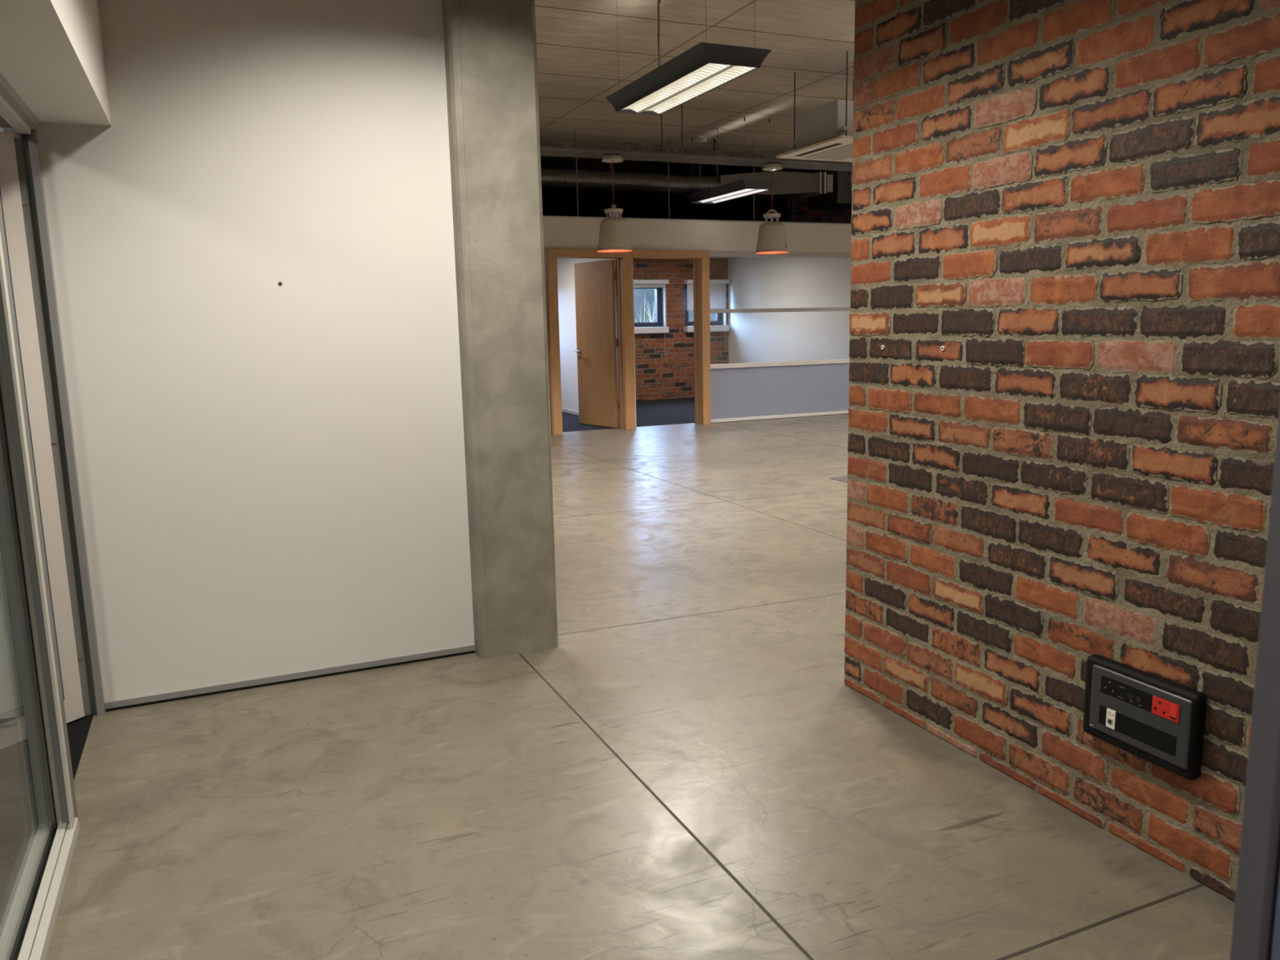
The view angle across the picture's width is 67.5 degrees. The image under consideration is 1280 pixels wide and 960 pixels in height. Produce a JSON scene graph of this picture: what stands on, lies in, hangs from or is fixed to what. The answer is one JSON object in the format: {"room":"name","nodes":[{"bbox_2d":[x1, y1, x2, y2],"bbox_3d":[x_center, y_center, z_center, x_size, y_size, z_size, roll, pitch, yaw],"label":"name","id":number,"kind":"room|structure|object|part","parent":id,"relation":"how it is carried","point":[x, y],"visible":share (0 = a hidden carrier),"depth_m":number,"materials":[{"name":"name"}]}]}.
{"room":"office entrance lobby","nodes":[
{"label":"office entrance lobby","id":0,"kind":"room"},
{"bbox_2d":[0,0,111,126],"bbox_3d":[-0.653,-1.514,0.163,0.314,1.582,6.455,-5,10,-23],"label":"wall","id":1,"kind":"structure","parent":0,"point":[51,52],"depth_m":2.57,"materials":[{"name":"white paint"}]},
{"bbox_2d":[0,0,474,713],"bbox_3d":[-3.457,-0.841,2.647,5.930,3.614,0.115,-5,10,-23],"label":"wall","id":2,"kind":"structure","parent":0,"point":[272,477],"depth_m":3.56,"materials":[{"name":"white paint"}]},
{"bbox_2d":[0,128,106,749],"bbox_3d":[-2.216,-0.097,2.957,0.086,2.068,0.929,4,11,28],"label":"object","id":3,"kind":"structure","parent":2,"relation":"in","point":[22,195],"depth_m":3.28,"materials":[{"name":"metal"}]},
{"bbox_2d":[104,644,475,711],"bbox_3d":[-1.345,0.770,3.825,1.384,0.036,0.082,-5,10,-23],"label":"baseboard","id":4,"kind":"structure","parent":2,"relation":"attached to","point":[289,677],"depth_m":3.76,"materials":[{"name":"metal"}]},
{"bbox_2d":[556,257,636,426],"bbox_3d":[-0.878,-2.153,14.026,0.100,2.416,3.750,-5,10,-23],"label":"wall","id":5,"kind":"structure","parent":0,"point":[565,266],"depth_m":14.35,"materials":[{"name":"white paint"}]},
{"bbox_3d":[-0.893,-0.980,14.199,0.010,0.046,3.740,-5,10,-23],"label":"skirting","id":6,"kind":"part","parent":5,"relation":"part of","materials":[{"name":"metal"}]},
{"bbox_2d":[0,397,1235,959],"bbox_3d":[0.270,0.264,7.363,16.300,0.204,18.200,-5,10,-23],"label":"floor","id":7,"kind":"structure","parent":0,"point":[693,771],"depth_m":2.81,"materials":[{"name":"concrete"}]},
{"bbox_2d":[0,72,79,959],"bbox_3d":[-0.699,0.299,0.398,0.108,2.068,6.400,-5,10,-23],"label":"door frame","id":8,"kind":"structure","parent":7,"relation":"on","point":[28,927],"depth_m":2.53,"materials":[{"name":"metal"}]},
{"bbox_3d":[-0.526,1.362,0.161,0.025,0.042,5.530,-5,10,-23],"label":"sill","id":9,"kind":"part","parent":8,"relation":"part of","materials":[{"name":"metal"}]},
{"bbox_3d":[-0.483,1.358,0.180,0.021,0.042,5.530,-5,10,-23],"label":"sill","id":10,"kind":"part","parent":8,"relation":"part of","materials":[{"name":"metal"}]},
{"bbox_3d":[-0.462,1.358,0.189,0.022,0.038,5.530,-5,10,-23],"label":"sill","id":11,"kind":"part","parent":8,"relation":"part of","materials":[{"name":"metal"}]},
{"bbox_2d":[441,0,558,658],"bbox_3d":[-0.609,-1.091,3.904,0.345,3.650,0.346,-5,10,-23],"label":"column","id":12,"kind":"structure","parent":7,"relation":"on","point":[490,46],"depth_m":3.82,"materials":[{"name":"concrete"}]},
{"bbox_2d":[830,475,847,482],"bbox_3d":[1.858,-0.002,8.152,0.325,0.008,0.370,-5,10,-23],"label":"box","id":13,"kind":"object","parent":7,"relation":"on","point":[844,479],"visible":0.29,"depth_m":8.20,"materials":[{"name":"grey"}]},
{"bbox_2d":[1229,404,1279,959],"bbox_3d":[0.420,0.099,0.449,0.093,2.400,0.202,-5,10,-23],"label":"trim","id":14,"kind":"structure","parent":7,"relation":"on","point":[1255,934],"depth_m":0.53,"materials":[{"name":"grey metal"}]},
{"bbox_2d":[542,186,755,221],"bbox_3d":[-4.329,-4.001,13.928,13.840,1.040,0.100,-5,10,-23],"label":"wall","id":15,"kind":"structure","parent":0,"point":[556,202],"depth_m":15.73,"materials":[{"name":"black paint"}]},
{"bbox_2d":[534,0,854,176],"bbox_3d":[0.192,-3.530,6.730,16.300,0.201,18.200,-5,10,-23],"label":"ceiling","id":16,"kind":"structure","parent":0,"point":[579,46],"depth_m":8.93,"materials":[{"name":"concrete"}]},
{"bbox_2d":[574,129,578,216],"bbox_3d":[-0.765,-3.705,11.600,0.013,1.019,0.013,-1,9,-1],"label":"hanging rod","id":17,"kind":"object","parent":16,"relation":"hanging from","point":[575,130],"visible":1,"depth_m":11.61,"materials":[{"name":"metal"}]},
{"bbox_2d":[667,135,670,218],"bbox_3d":[0.362,-3.810,12.090,0.013,1.019,0.013,-1,9,-1],"label":"hanging rod","id":18,"kind":"object","parent":16,"relation":"hanging from","point":[668,135],"visible":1,"depth_m":12.08,"materials":[{"name":"metal"}]},
{"bbox_2d":[541,148,832,199],"bbox_3d":[-0.942,-4.103,12.610,8.000,0.561,0.540,-5,10,-23],"label":"ventilation duct","id":19,"kind":"object","parent":16,"relation":"hanging from","point":[801,184],"visible":0.38,"depth_m":13.13,"materials":[{"name":"metal"}]},
{"bbox_2d":[605,0,771,115],"bbox_3d":[0.264,-2.940,6.224,0.476,0.799,1.470,-5,10,-23],"label":"lamp","id":20,"kind":"object","parent":16,"relation":"hanging from","point":[704,68],"visible":1,"depth_m":6.06,"materials":[{"name":"black metal"}]},
{"bbox_2d":[622,62,755,113],"bbox_3d":[0.272,-2.563,6.287,0.334,0.026,1.400,-5,10,-23],"label":"diffuser","id":21,"kind":"object","parent":20,"relation":"attached to","point":[691,81],"depth_m":6.21,"materials":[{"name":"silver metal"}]},
{"bbox_2d":[540,104,852,171],"bbox_3d":[1.889,-3.816,10.716,9.819,0.617,0.463,-5,10,-23],"label":"cable tray","id":22,"kind":"object","parent":16,"relation":"hanging from","point":[558,151],"visible":0.31,"depth_m":10.06,"materials":[{"name":"metal"}]},
{"bbox_2d":[596,155,632,252],"bbox_3d":[-0.274,-2.848,9.896,0.368,0.946,0.368,-3,10,-9],"label":"pendant lamp","id":23,"kind":"object","parent":22,"relation":"hanging from","point":[614,233],"visible":1,"depth_m":9.82,"materials":[{"name":"beige metal"}]},
{"bbox_3d":[-0.278,-3.036,9.864,0.008,0.483,0.008,-3,10,-9],"label":"cord","id":24,"kind":"part","parent":23,"relation":"part of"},
{"bbox_3d":[-0.272,-2.770,9.909,0.038,0.152,0.148,-3,10,-9],"label":"handle","id":25,"kind":"part","parent":23,"relation":"part of","materials":[{"name":"beige ceramic"}]},
{"bbox_3d":[-0.268,-2.546,9.946,0.368,0.334,0.368,-3,10,-9],"label":"lamp shade","id":26,"kind":"part","parent":23,"relation":"part of","materials":[{"name":"beige ceramic"}]},
{"bbox_2d":[615,142,641,149],"bbox_3d":[-0.118,-3.392,9.714,0.299,0.064,0.010,-5,10,-23],"label":"cable","id":27,"kind":"object","parent":22,"relation":"in","point":[624,142],"visible":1,"depth_m":9.70,"materials":[{"name":"metal"}]},
{"bbox_3d":[0.232,-3.699,10.222,0.011,0.617,0.011,8,13,43],"label":"drop rod","id":28,"kind":"part","parent":22,"relation":"part of","materials":[{"name":"metal"}]},
{"bbox_3d":[0.432,-3.640,9.844,0.011,0.617,0.011,8,13,43],"label":"drop rod","id":29,"kind":"part","parent":22,"relation":"part of","materials":[{"name":"metal"}]},
{"bbox_3d":[1.895,-3.531,10.763,9.819,0.002,0.460,-5,10,-23],"label":"plate","id":30,"kind":"part","parent":22,"relation":"part of","materials":[{"name":"metal"}]},
{"bbox_2d":[693,136,715,158],"bbox_3d":[0.698,-3.526,10.170,0.220,0.218,0.120,-5,10,-23],"label":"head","id":31,"kind":"object","parent":22,"relation":"on","point":[701,139],"visible":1,"depth_m":10.12},
{"bbox_3d":[0.758,-3.532,10.196,0.090,0.218,0.016,-5,10,-23],"label":"arm","id":32,"kind":"part","parent":31,"relation":"part of","materials":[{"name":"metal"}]},
{"bbox_2d":[755,163,788,253],"bbox_3d":[1.467,-3.010,10.653,0.368,0.946,0.368,-1,9,1],"label":"pendant lamp","id":33,"kind":"object","parent":22,"relation":"hanging from","point":[771,238],"visible":1,"depth_m":10.58,"materials":[{"name":"beige metal"}]},
{"bbox_3d":[1.473,-2.709,10.703,0.368,0.334,0.368,-1,9,1],"label":"lamp shade","id":34,"kind":"part","parent":33,"relation":"part of","materials":[{"name":"beige ceramic"}]},
{"bbox_3d":[1.463,-3.198,10.621,0.008,0.483,0.008,-1,9,1],"label":"cord","id":35,"kind":"part","parent":33,"relation":"part of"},
{"bbox_3d":[1.468,-2.932,10.666,0.148,0.152,0.038,-1,9,1],"label":"handle","id":36,"kind":"part","parent":33,"relation":"part of","materials":[{"name":"beige ceramic"}]},
{"bbox_2d":[685,116,777,204],"bbox_3d":[1.090,-3.872,11.699,0.476,0.799,1.470,-5,10,-23],"label":"lamp","id":37,"kind":"object","parent":16,"relation":"hanging from","point":[741,188],"visible":0.98,"depth_m":11.54,"materials":[{"name":"black metal"}]},
{"bbox_2d":[698,188,768,203],"bbox_3d":[1.098,-3.494,11.762,0.334,0.026,1.400,-5,10,-23],"label":"diffuser","id":38,"kind":"object","parent":37,"relation":"attached to","point":[721,195],"depth_m":11.73,"materials":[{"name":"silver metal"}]},
{"bbox_2d":[753,141,754,221],"bbox_3d":[1.495,-3.916,12.583,0.013,1.019,0.013,-1,9,-1],"label":"hanging rod","id":39,"kind":"object","parent":16,"relation":"hanging from","point":[753,141],"visible":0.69,"depth_m":12.60,"materials":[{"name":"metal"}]},
{"bbox_2d":[776,50,853,162],"bbox_3d":[1.930,-3.421,8.814,0.925,0.771,1.060,-5,10,-23],"label":"air conditioner","id":40,"kind":"object","parent":16,"relation":"hanging from","point":[824,132],"visible":0.57,"depth_m":8.73,"materials":[{"name":"beige plastic"}]},
{"bbox_3d":[1.466,-3.470,9.084,0.012,0.744,0.012,-1,9,-1],"label":"hanging rod","id":41,"kind":"part","parent":40,"relation":"part of","materials":[{"name":"metal"}]},
{"bbox_3d":[1.938,-3.058,8.874,0.925,0.026,1.060,-5,10,-23],"label":"panel","id":42,"kind":"part","parent":40,"relation":"part of","materials":[{"name":"beige plastic"}]},
{"bbox_2d":[803,143,853,159],"bbox_3d":[1.938,-3.044,8.877,0.445,0.006,0.860,-5,10,-23],"label":"grille","id":43,"kind":"object","parent":40,"relation":"attached to","point":[844,152],"depth_m":8.99,"materials":[{"name":"white metal"}]},
{"bbox_3d":[1.810,-3.362,8.392,0.012,0.744,0.012,-1,9,-1],"label":"hanging rod","id":44,"kind":"part","parent":40,"relation":"part of","materials":[{"name":"metal"}]},
{"bbox_2d":[808,163,852,210],"bbox_3d":[3.218,-4.480,14.565,0.980,0.629,0.840,-5,10,-23],"label":"wall","id":45,"kind":"structure","parent":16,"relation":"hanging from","point":[841,197],"depth_m":14.19,"materials":[{"name":"black paint"}]},
{"bbox_2d":[542,215,851,434],"bbox_3d":[-1.711,-1.815,11.472,16.300,2.632,0.122,-5,10,-23],"label":"wall","id":46,"kind":"structure","parent":0,"point":[559,232],"depth_m":12.28,"materials":[{"name":"beige paint"}]},
{"bbox_2d":[544,248,711,435],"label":"door","id":47,"kind":"structure","parent":46,"relation":"in","point":[598,337],"depth_m":12.33,"materials":[{"name":"brown wood"}]},
{"bbox_3d":[-1.081,-1.640,11.800,0.112,2.152,0.250,-5,10,-23],"label":"frame post","id":48,"kind":"part","parent":47,"relation":"part of","materials":[{"name":"brown wood"}]},
{"bbox_3d":[-0.576,-1.774,12.558,0.042,2.123,0.850,-8,12,-37],"label":"panel","id":49,"kind":"part","parent":47,"relation":"part of","materials":[{"name":"brown wood"}]},
{"bbox_3d":[-0.186,-1.723,12.190,0.133,2.152,0.250,-5,10,-23],"label":"frame post","id":50,"kind":"part","parent":47,"relation":"part of","materials":[{"name":"brown wood"}]},
{"bbox_3d":[0.817,-1.817,12.626,0.114,2.152,0.250,-5,10,-23],"label":"frame post","id":51,"kind":"part","parent":47,"relation":"part of","materials":[{"name":"brown wood"}]},
{"bbox_3d":[-1.738,-3.103,11.257,16.300,0.020,0.122,-5,10,-23],"label":"trim","id":52,"kind":"part","parent":46,"relation":"part of","materials":[{"name":"beige paint"}]},
{"bbox_2d":[709,250,851,422],"bbox_3d":[3.311,-2.095,13.674,5.324,2.239,0.073,-5,10,-23],"label":"wall","id":53,"kind":"structure","parent":46,"relation":"in","point":[750,391],"depth_m":13.13,"materials":[{"name":"grey paint"}]},
{"bbox_3d":[3.327,-1.363,13.795,5.324,0.672,0.010,-5,10,-23],"label":"frosted panel","id":54,"kind":"part","parent":53,"relation":"part of","materials":[{"name":"grey glass"}]},
{"bbox_3d":[3.319,-1.723,13.736,5.324,0.056,0.073,-5,10,-23],"label":"rail","id":55,"kind":"part","parent":53,"relation":"part of","materials":[{"name":"metal"}]},
{"bbox_3d":[3.333,-1.012,13.855,5.324,0.042,0.073,-5,10,-23],"label":"rail","id":56,"kind":"part","parent":53,"relation":"part of","materials":[{"name":"metal"}]},
{"bbox_3d":[3.289,-3.164,13.496,5.324,0.071,0.073,-5,10,-23],"label":"head rail","id":57,"kind":"part","parent":53,"relation":"part of","materials":[{"name":"silver metal"}]},
{"bbox_2d":[709,256,734,258],"bbox_3d":[-2.535,-3.273,13.054,16.300,0.180,3.840,-5,10,-23],"label":"ceiling","id":58,"kind":"structure","parent":0,"point":[709,256],"depth_m":16.66,"materials":[{"name":"white paint"}]},
{"bbox_2d":[632,196,851,400],"bbox_3d":[-1.561,-3.053,15.773,12.203,3.650,0.225,-5,10,-23],"label":"wall","id":59,"kind":"structure","parent":0,"point":[664,362],"depth_m":16.72,"materials":[{"name":"brick"}]},
{"bbox_2d":[633,284,668,333],"bbox_3d":[0.050,-2.931,16.409,0.833,0.825,0.300,-5,10,-23],"label":"window","id":60,"kind":"structure","parent":59,"relation":"in","point":[660,292],"depth_m":16.54,"materials":[{"name":"white plastic"}]},
{"bbox_2d":[633,280,668,326],"bbox_3d":[0.095,-2.750,16.344,0.833,1.298,0.155,-5,10,-23],"label":"blind","id":61,"kind":"object","parent":60,"relation":"attached to","point":[644,283],"visible":0.63,"depth_m":16.24,"materials":[{"name":"silver metal"}]},
{"bbox_3d":[0.083,-3.269,16.251,0.745,0.016,0.055,-5,10,-23],"label":"rail","id":62,"kind":"part","parent":61,"relation":"part of","materials":[{"name":"silver metal"}]},
{"bbox_3d":[0.078,-2.566,16.423,0.833,0.100,0.200,-5,10,-23],"label":"sill","id":63,"kind":"part","parent":60,"relation":"part of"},
{"bbox_2d":[684,284,728,332],"bbox_3d":[1.135,-3.032,16.881,0.828,0.825,0.300,-5,10,-23],"label":"window","id":64,"kind":"structure","parent":59,"relation":"in","point":[720,318],"depth_m":16.89,"materials":[{"name":"white plastic"}]},
{"bbox_3d":[1.163,-2.667,16.895,0.828,0.100,0.200,-5,10,-23],"label":"sill","id":65,"kind":"part","parent":64,"relation":"part of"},
{"bbox_2d":[684,279,729,310],"bbox_3d":[1.180,-2.851,16.816,0.828,1.298,0.155,-5,10,-23],"label":"blind","id":66,"kind":"object","parent":64,"relation":"attached to","point":[717,286],"visible":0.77,"depth_m":16.79,"materials":[{"name":"white fabric"}]},
{"bbox_3d":[1.382,-3.216,16.817,0.005,0.430,0.006,-5,10,-23],"label":"ladder cord","id":67,"kind":"part","parent":66,"relation":"part of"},
{"bbox_2d":[787,196,790,222],"bbox_3d":[2.662,-4.699,17.232,0.024,1.034,0.090,-5,10,-23],"label":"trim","id":68,"kind":"structure","parent":59,"relation":"attached to","point":[788,197],"depth_m":17.17,"materials":[{"name":"metal"}]},
{"bbox_2d":[790,196,792,222],"bbox_3d":[2.716,-4.704,17.256,0.024,1.034,0.090,-5,10,-23],"label":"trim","id":69,"kind":"structure","parent":59,"relation":"attached to","point":[791,197],"depth_m":17.20,"materials":[{"name":"metal"}]},
{"bbox_2d":[760,196,787,222],"bbox_3d":[2.404,-4.673,17.126,0.520,1.040,0.060,-5,10,-23],"label":"wall","id":70,"kind":"structure","parent":0,"point":[780,205],"depth_m":17.07,"materials":[{"name":"black paint"}]},
{"bbox_2d":[728,257,850,364],"bbox_3d":[2.406,-2.449,15.395,0.100,2.416,3.860,-5,10,-23],"label":"wall","id":71,"kind":"structure","parent":0,"point":[755,282],"depth_m":15.31,"materials":[{"name":"white paint"}]},
{"bbox_2d":[844,0,1279,902],"bbox_3d":[1.771,-0.706,1.306,0.233,3.650,4.604,-5,10,-23],"label":"wall","id":72,"kind":"structure","parent":0,"point":[1077,202],"depth_m":2.57,"materials":[{"name":"brick"}]},
{"bbox_2d":[1083,653,1206,780],"bbox_3d":[1.261,0.592,2.421,0.054,0.218,0.322,-5,10,-23],"label":"box","id":73,"kind":"object","parent":72,"relation":"attached to","point":[1159,721],"visible":1,"depth_m":2.38,"materials":[{"name":"black plastic"}]},
{"bbox_2d":[1151,695,1180,723],"bbox_3d":[1.276,0.556,2.325,0.004,0.045,0.072,-5,10,-23],"label":"socket","id":74,"kind":"object","parent":73,"relation":"attached to","point":[1165,708],"depth_m":2.32,"materials":[{"name":"red plastic"}]},
{"label":"outside","id":75,"kind":"structure","parent":0,"visible":0},
{"bbox_3d":[-3.706,-2.275,23.131,16.000,0.180,14.580,-5,10,-23],"label":"ground","id":76,"kind":"structure","parent":75,"visible":0},
{"bbox_2d":[635,303,693,322],"bbox_3d":[0.142,-2.558,17.906,2.588,1.903,1.079,-5,10,-23],"label":"plant","id":77,"kind":"object","parent":76,"relation":"on","point":[651,321],"visible":0.02,"depth_m":17.89,"materials":[{"name":"white plant"}]},
{"bbox_2d":[633,288,715,322],"bbox_3d":[-3.319,-3.226,22.037,16.000,2.400,0.200,-5,10,-23],"label":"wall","id":78,"kind":"structure","parent":76,"relation":"on","point":[642,297],"depth_m":23.32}
]}

